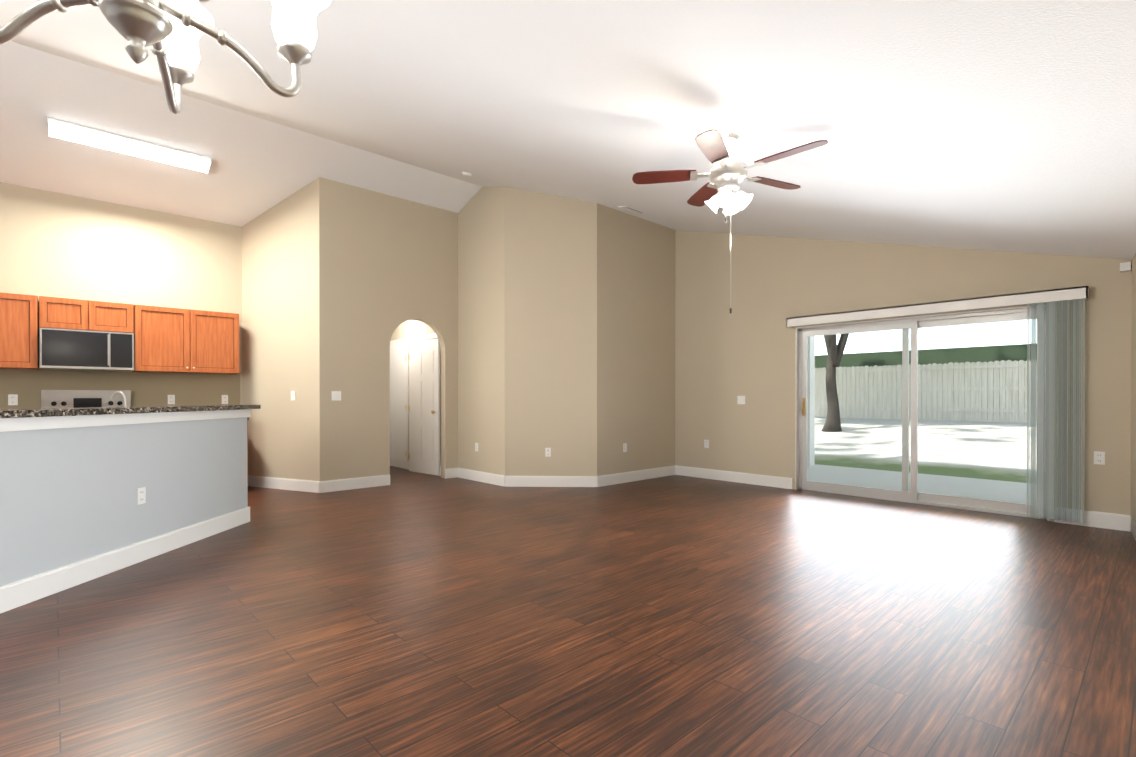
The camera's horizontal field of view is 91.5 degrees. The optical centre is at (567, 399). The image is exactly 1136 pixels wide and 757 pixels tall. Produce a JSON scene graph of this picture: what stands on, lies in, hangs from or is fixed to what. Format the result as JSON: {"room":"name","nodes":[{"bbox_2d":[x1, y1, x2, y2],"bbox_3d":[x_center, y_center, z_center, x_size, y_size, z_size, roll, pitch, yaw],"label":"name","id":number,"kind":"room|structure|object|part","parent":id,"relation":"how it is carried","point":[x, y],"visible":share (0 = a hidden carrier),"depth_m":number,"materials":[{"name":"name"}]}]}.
{"room":"empty living room","nodes":[
{"label":"empty living room","id":0,"kind":"room"},
{"bbox_2d":[0,417,247,586],"bbox_3d":[-3.136,0.631,3.403,0.120,1.058,3.600,0,0,2],"label":"wall","id":1,"kind":"structure","parent":0,"point":[68,496],"depth_m":3.68,"materials":[{"name":"paint"}]},
{"bbox_2d":[0,409,250,613],"bbox_3d":[-3.094,0.631,3.442,2.574,1.058,2.659,0,0,-43],"label":"trim","id":2,"kind":"structure","parent":1,"relation":"attached to","point":[28,590],"depth_m":3.68,"materials":[{"name":"white wood"}]},
{"bbox_2d":[0,405,260,417],"bbox_3d":[-3.204,0.081,3.458,0.380,0.040,3.710,0,0,2],"label":"countertop","id":3,"kind":"structure","parent":1,"relation":"on","point":[23,413],"depth_m":3.66,"materials":[{"name":"stone"}]},
{"bbox_2d":[137,487,145,504],"bbox_3d":[-3.051,0.692,3.961,0.008,0.116,0.072,0,0,2],"label":"electrical outlet plate","id":4,"kind":"object","parent":1,"relation":"attached to","point":[141,492],"depth_m":3.96,"materials":[{"name":"white plastic"}]},
{"bbox_2d":[0,177,457,480],"bbox_3d":[-6.023,-1.254,6.856,8.150,4.800,4.200,0,0,-43],"label":"wall","id":5,"kind":"structure","parent":0,"point":[259,274],"depth_m":7.00,"materials":[{"name":"paint"}]},
{"bbox_2d":[8,394,17,404],"bbox_3d":[-5.895,0.008,5.881,0.072,0.116,0.008,0,0,-43],"label":"electrical outlet plate","id":6,"kind":"object","parent":5,"relation":"attached to","point":[12,398],"depth_m":5.88,"materials":[{"name":"white plastic"}]},
{"bbox_2d":[0,292,39,369],"bbox_3d":[-5.866,-0.699,5.684,0.619,0.760,0.331,0,0,-43],"label":"upper cabinet","id":7,"kind":"object","parent":5,"relation":"attached to","point":[19,338],"depth_m":5.68,"materials":[{"name":"brown wood"}]},
{"bbox_2d":[36,296,95,330],"bbox_3d":[-5.467,-0.916,6.053,0.449,0.330,0.331,0,0,-43],"label":"upper cabinet","id":8,"kind":"object","parent":5,"relation":"attached to","point":[54,312],"depth_m":5.93,"materials":[{"name":"brown wood"}]},
{"bbox_2d":[40,328,133,370],"bbox_3d":[-5.311,-0.534,6.130,0.770,0.415,0.433,0,0,-43],"label":"microwave","id":9,"kind":"object","parent":8,"relation":"attached to","point":[64,349],"visible":1,"depth_m":5.97,"materials":[{"name":"silver metal"}]},
{"bbox_2d":[96,301,131,332],"bbox_3d":[-5.225,-0.917,6.279,0.449,0.330,0.331,0,0,-43],"label":"upper cabinet","id":10,"kind":"object","parent":5,"relation":"attached to","point":[110,316],"depth_m":6.20,"materials":[{"name":"brown wood"}]},
{"bbox_2d":[0,369,239,408],"bbox_3d":[-5.649,-0.096,6.114,3.580,0.450,0.001,0,0,-43],"label":"backsplash","id":11,"kind":"structure","parent":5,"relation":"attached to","point":[27,386],"depth_m":6.57,"materials":[{"name":"beige paint"}]},
{"bbox_2d":[168,395,174,403],"bbox_3d":[-4.885,0.005,6.819,0.072,0.116,0.008,0,0,-43],"label":"electrical outlet plate","id":12,"kind":"object","parent":5,"relation":"attached to","point":[171,398],"depth_m":6.82,"materials":[{"name":"white plastic"}]},
{"bbox_2d":[132,304,238,373],"bbox_3d":[-4.668,-0.704,6.796,1.050,0.760,0.331,0,0,-43],"label":"upper cabinet","id":13,"kind":"object","parent":5,"relation":"attached to","point":[171,340],"depth_m":6.64,"materials":[{"name":"brown wood"}]},
{"bbox_2d":[222,395,227,403],"bbox_3d":[-4.466,0.004,7.209,0.072,0.116,0.008,0,0,-43],"label":"electrical outlet plate","id":14,"kind":"object","parent":5,"relation":"attached to","point":[224,397],"depth_m":7.21,"materials":[{"name":"white plastic"}]},
{"bbox_2d":[248,475,319,492],"bbox_3d":[-3.686,1.075,7.057,0.565,0.140,1.300,0,0,-43],"label":"baseboard","id":15,"kind":"structure","parent":5,"relation":"attached to","point":[254,481],"depth_m":7.02,"materials":[{"name":"white wood"}]},
{"bbox_2d":[291,391,294,399],"bbox_3d":[-3.451,-0.041,6.948,0.072,0.116,0.012,0,0,23],"label":"switch plate","id":16,"kind":"object","parent":5,"relation":"attached to","point":[292,392],"depth_m":6.94,"materials":[{"name":"white plastic"}]},
{"bbox_2d":[332,391,340,399],"bbox_3d":[-2.885,-0.041,6.901,0.115,0.116,0.011,0,0,-43],"label":"switch plate","id":17,"kind":"object","parent":5,"relation":"attached to","point":[336,395],"depth_m":6.90,"materials":[{"name":"white plastic"}]},
{"bbox_2d":[316,474,389,492],"bbox_3d":[-2.707,1.075,7.069,0.915,0.140,0.016,0,0,-43],"label":"baseboard","id":18,"kind":"structure","parent":5,"relation":"attached to","point":[380,480],"depth_m":7.03,"materials":[{"name":"white wood"}]},
{"bbox_2d":[0,41,481,226],"bbox_3d":[-4.801,-2.185,7.557,10.900,1.714,4.830,0,0,-43],"label":"ceiling","id":19,"kind":"structure","parent":0,"point":[259,166],"depth_m":5.95,"materials":[{"name":"paint"}]},
{"bbox_2d":[47,116,211,174],"bbox_3d":[-4.480,-2.591,5.727,1.320,0.143,0.229,0,0,-43],"label":"fluorescent ceiling light","id":20,"kind":"object","parent":19,"relation":"attached to","point":[79,133],"visible":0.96,"depth_m":5.63,"materials":[{"name":"white plastic"}]},
{"bbox_2d":[390,187,674,475],"bbox_3d":[-1.466,-1.266,9.724,2.670,4.800,6.200,0,0,-43],"label":"wall","id":21,"kind":"structure","parent":0,"point":[566,330],"depth_m":7.33,"materials":[{"name":"paint"}]},
{"bbox_2d":[390,333,439,475],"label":"door","id":22,"kind":"structure","parent":21,"relation":"in","point":[415,403],"depth_m":8.54,"materials":[{"name":"white wood"}]},
{"bbox_2d":[390,458,447,477],"bbox_3d":[-2.559,1.068,8.936,0.016,0.140,2.280,0,0,-43],"label":"baseboard","id":23,"kind":"structure","parent":21,"relation":"attached to","point":[400,463],"depth_m":9.15,"materials":[{"name":"white wood"}]},
{"bbox_2d":[545,448,550,456],"bbox_3d":[-0.260,0.694,7.231,0.072,0.116,0.008,0,0,2],"label":"electrical outlet plate","id":24,"kind":"object","parent":21,"relation":"attached to","point":[547,450],"depth_m":7.23,"materials":[{"name":"white plastic"}]},
{"bbox_2d":[623,443,626,451],"bbox_3d":[0.781,0.664,7.582,0.072,0.116,0.008,0,0,-43],"label":"electrical outlet plate","id":25,"kind":"object","parent":21,"relation":"attached to","point":[624,444],"depth_m":7.58,"materials":[{"name":"white plastic"}]},
{"bbox_2d":[596,465,675,486],"bbox_3d":[1.001,1.072,7.783,1.711,0.140,0.016,0,0,-43],"label":"baseboard","id":26,"kind":"structure","parent":21,"relation":"attached to","point":[611,479],"depth_m":7.70,"materials":[{"name":"white wood"}]},
{"bbox_2d":[0,466,1135,756],"bbox_3d":[-1.544,1.217,4.065,10.900,0.120,14.400,0,0,-43],"label":"floor","id":27,"kind":"structure","parent":0,"point":[408,614],"depth_m":2.75,"materials":[{"name":"brown wood"}]},
{"bbox_2d":[41,390,130,407],"bbox_3d":[-5.209,0.524,6.025,0.760,1.250,0.716,0,0,-43],"label":"range","id":28,"kind":"object","parent":27,"relation":"on","point":[72,398],"visible":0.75,"depth_m":6.20,"materials":[{"name":"silver metal"}]},
{"bbox_3d":[-3.528,0.700,3.403,2.988,0.920,2.988,0,0,-43],"label":"base cabinets","id":29,"kind":"object","parent":27,"relation":"on","visible":0},
{"bbox_2d":[111,391,125,406],"bbox_3d":[-3.587,0.086,4.436,0.112,0.298,0.142,0,0,-43],"label":"sink faucet","id":30,"kind":"object","parent":29,"relation":"on","point":[122,394],"visible":0.6,"depth_m":4.44,"materials":[{"name":"silver metal"}]},
{"bbox_3d":[-5.450,0.640,5.866,3.530,1.020,0.638,0,0,-43],"label":"base cabinet","id":31,"kind":"object","parent":27,"relation":"on","visible":0},
{"bbox_2d":[247,435,247,481],"bbox_3d":[-5.252,0.741,5.652,3.522,0.580,0.022,0,0,-43],"label":"kitchen door","id":32,"kind":"structure","parent":31,"relation":"attached to","point":[247,458],"depth_m":6.84,"materials":[{"name":"brown wood"}]},
{"bbox_2d":[0,0,1135,259],"bbox_3d":[0.100,-1.651,2.284,10.900,2.739,9.570,0,0,-43],"label":"ceiling","id":33,"kind":"structure","parent":0,"point":[990,124],"depth_m":3.14,"materials":[{"name":"paint"}]},
{"bbox_2d":[0,0,330,113],"bbox_3d":[-0.865,-1.124,1.150,0.714,0.870,0.734,0,0,-43],"label":"chandelier","id":34,"kind":"object","parent":33,"relation":"hanging from","point":[139,26],"depth_m":1.29,"materials":[{"name":"silver metal"}]},
{"bbox_3d":[-0.865,-0.914,1.151,0.714,0.146,0.734,0,0,-43],"label":"chandelier shade","id":35,"kind":"part","parent":34,"relation":"part of","materials":[{"name":"white glass"}]},
{"bbox_2d":[462,172,471,176],"bbox_3d":[-1.227,-2.734,6.729,0.124,0.060,0.124,0,0,-43],"label":"smoke detector","id":36,"kind":"object","parent":33,"relation":"attached to","point":[468,174],"visible":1,"depth_m":6.69,"materials":[{"name":"white plastic"}]},
{"bbox_2d":[617,206,642,212],"bbox_3d":[0.812,-2.456,7.187,0.340,0.054,0.158,0,0,-43],"label":"ceiling vent","id":37,"kind":"object","parent":33,"relation":"in","point":[629,209],"visible":1,"depth_m":7.14,"materials":[{"name":"white plastic"}]},
{"bbox_2d":[632,129,827,313],"bbox_3d":[1.046,-1.111,3.469,1.157,1.155,1.118,0,0,-43],"label":"ceiling fan","id":38,"kind":"object","parent":33,"relation":"hanging from","point":[727,175],"visible":1,"depth_m":3.45,"materials":[{"name":"wood"},{"name":"white painted metal"},{"name":"frosted glass"}]},
{"bbox_2d":[675,230,1131,521],"bbox_3d":[2.376,-1.258,7.697,0.200,4.800,14.400,0,0,-43],"label":"wall","id":39,"kind":"structure","parent":0,"point":[725,358],"depth_m":6.93,"materials":[{"name":"paint"}]},
{"bbox_2d":[704,440,708,447],"bbox_3d":[1.991,0.642,7.965,0.008,0.116,0.072,0,0,-43],"label":"electrical outlet plate","id":40,"kind":"object","parent":39,"relation":"attached to","point":[706,442],"depth_m":7.96,"materials":[{"name":"white plastic"}]},
{"bbox_2d":[676,466,791,488],"bbox_3d":[2.245,1.073,7.687,0.016,0.140,1.770,0,0,-43],"label":"baseboard","id":41,"kind":"structure","parent":39,"relation":"attached to","point":[756,479],"depth_m":7.60,"materials":[{"name":"white wood"}]},
{"bbox_2d":[737,396,744,403],"bbox_3d":[2.365,0.013,7.558,0.012,0.116,0.115,0,0,-43],"label":"switch plate","id":42,"kind":"object","parent":39,"relation":"attached to","point":[740,399],"depth_m":7.56,"materials":[{"name":"white plastic"}]},
{"bbox_2d":[795,304,1048,520],"bbox_3d":[3.737,0.124,6.141,0.070,2.050,2.440,0,0,-43],"label":"door frame","id":43,"kind":"structure","parent":39,"relation":"attached to","point":[797,419],"depth_m":7.00,"materials":[{"name":"white"}]},
{"bbox_2d":[799,306,1046,519],"bbox_3d":[3.782,0.124,6.183,0.147,2.050,2.440,0,0,-43],"label":"sliding glass door","id":44,"kind":"structure","parent":39,"relation":"in","point":[912,495],"depth_m":6.13,"materials":[{"name":"silver metal"}]},
{"bbox_2d":[786,286,1088,327],"bbox_3d":[3.736,-0.961,5.993,0.123,0.110,2.770,0,0,-43],"label":"valance","id":45,"kind":"object","parent":39,"relation":"attached to","point":[1071,293],"visible":1,"depth_m":5.69,"materials":[{"name":"white"}]},
{"bbox_2d":[1027,299,1084,523],"bbox_3d":[4.529,0.091,5.149,0.088,2.064,0.400,0,0,-43],"label":"vertical blinds","id":46,"kind":"object","parent":45,"relation":"hanging from","point":[1051,348],"visible":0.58,"depth_m":5.17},
{"bbox_2d":[1054,508,1127,529],"bbox_3d":[4.727,1.083,5.017,0.017,0.140,0.480,0,0,-43],"label":"baseboard","id":47,"kind":"structure","parent":39,"relation":"attached to","point":[1121,522],"depth_m":4.97,"materials":[{"name":"white wood"}]},
{"bbox_2d":[1094,451,1104,464],"bbox_3d":[4.770,0.528,4.973,0.008,0.116,0.072,0,0,-43],"label":"electrical outlet plate","id":48,"kind":"object","parent":39,"relation":"attached to","point":[1099,457],"depth_m":4.97,"materials":[{"name":"white plastic"}]},
{"bbox_2d":[1120,262,1130,271],"bbox_3d":[4.856,-1.151,4.825,0.065,0.070,0.065,0,0,-43],"label":"sensor","id":49,"kind":"object","parent":39,"relation":"attached to","point":[1125,266],"visible":1,"depth_m":4.80,"materials":[{"name":"white plastic"}]},
{"bbox_2d":[1131,254,1135,536],"bbox_3d":[1.592,-1.228,0.533,10.700,4.800,1.770,0,0,-43],"label":"wall","id":50,"kind":"structure","parent":0,"point":[1133,413],"depth_m":4.67,"materials":[{"name":"paint"}]},
{"bbox_2d":[1121,515,1135,539],"bbox_3d":[1.920,1.098,1.439,9.002,0.140,0.902,0,0,-43],"label":"baseboard","id":51,"kind":"structure","parent":50,"relation":"attached to","point":[1127,521],"depth_m":4.83,"materials":[{"name":"white wood"}]},
{"label":"outside","id":52,"kind":"structure","parent":0,"visible":0},
{"bbox_2d":[807,464,1028,503],"bbox_3d":[4.904,1.215,7.189,2.800,0.100,10.200,0,0,-43],"label":"patio slab","id":53,"kind":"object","parent":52,"point":[862,477],"depth_m":7.72,"materials":[{"name":"concrete"}]},
{"bbox_2d":[808,336,814,465],"bbox_3d":[4.164,-0.231,9.669,0.200,2.770,0.200,0,0,-43],"label":"patio column","id":54,"kind":"structure","parent":53,"relation":"on","point":[811,394],"depth_m":9.58,"materials":[{"name":"white"}]},
{"bbox_2d":[815,412,1030,482],"bbox_3d":[28.103,-0.203,26.141,57.000,2.660,90.000,0,0,-43],"label":"yard","id":55,"kind":"structure","parent":52,"point":[887,433],"depth_m":11.70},
{"bbox_2d":[821,333,848,431],"bbox_3d":[7.186,-1.656,15.099,1.811,5.371,2.635,0,0,-43],"label":"trunk","id":56,"kind":"object","parent":55,"relation":"on","point":[832,418],"depth_m":15.29,"materials":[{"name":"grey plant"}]},
{"bbox_2d":[815,360,1036,422],"bbox_3d":[14.242,-0.221,14.599,0.058,1.850,52.044,0,0,-43],"label":"fence","id":57,"kind":"object","parent":55,"relation":"on","point":[864,386],"depth_m":17.37,"materials":[{"name":"white wood"}]},
{"bbox_2d":[815,343,1036,412],"bbox_3d":[17.626,-0.611,16.407,0.400,2.450,70.000,0,0,-43],"label":"hedge","id":58,"kind":"object","parent":55,"relation":"on","point":[937,356],"depth_m":20.31,"materials":[{"name":"green plant"}]}
]}

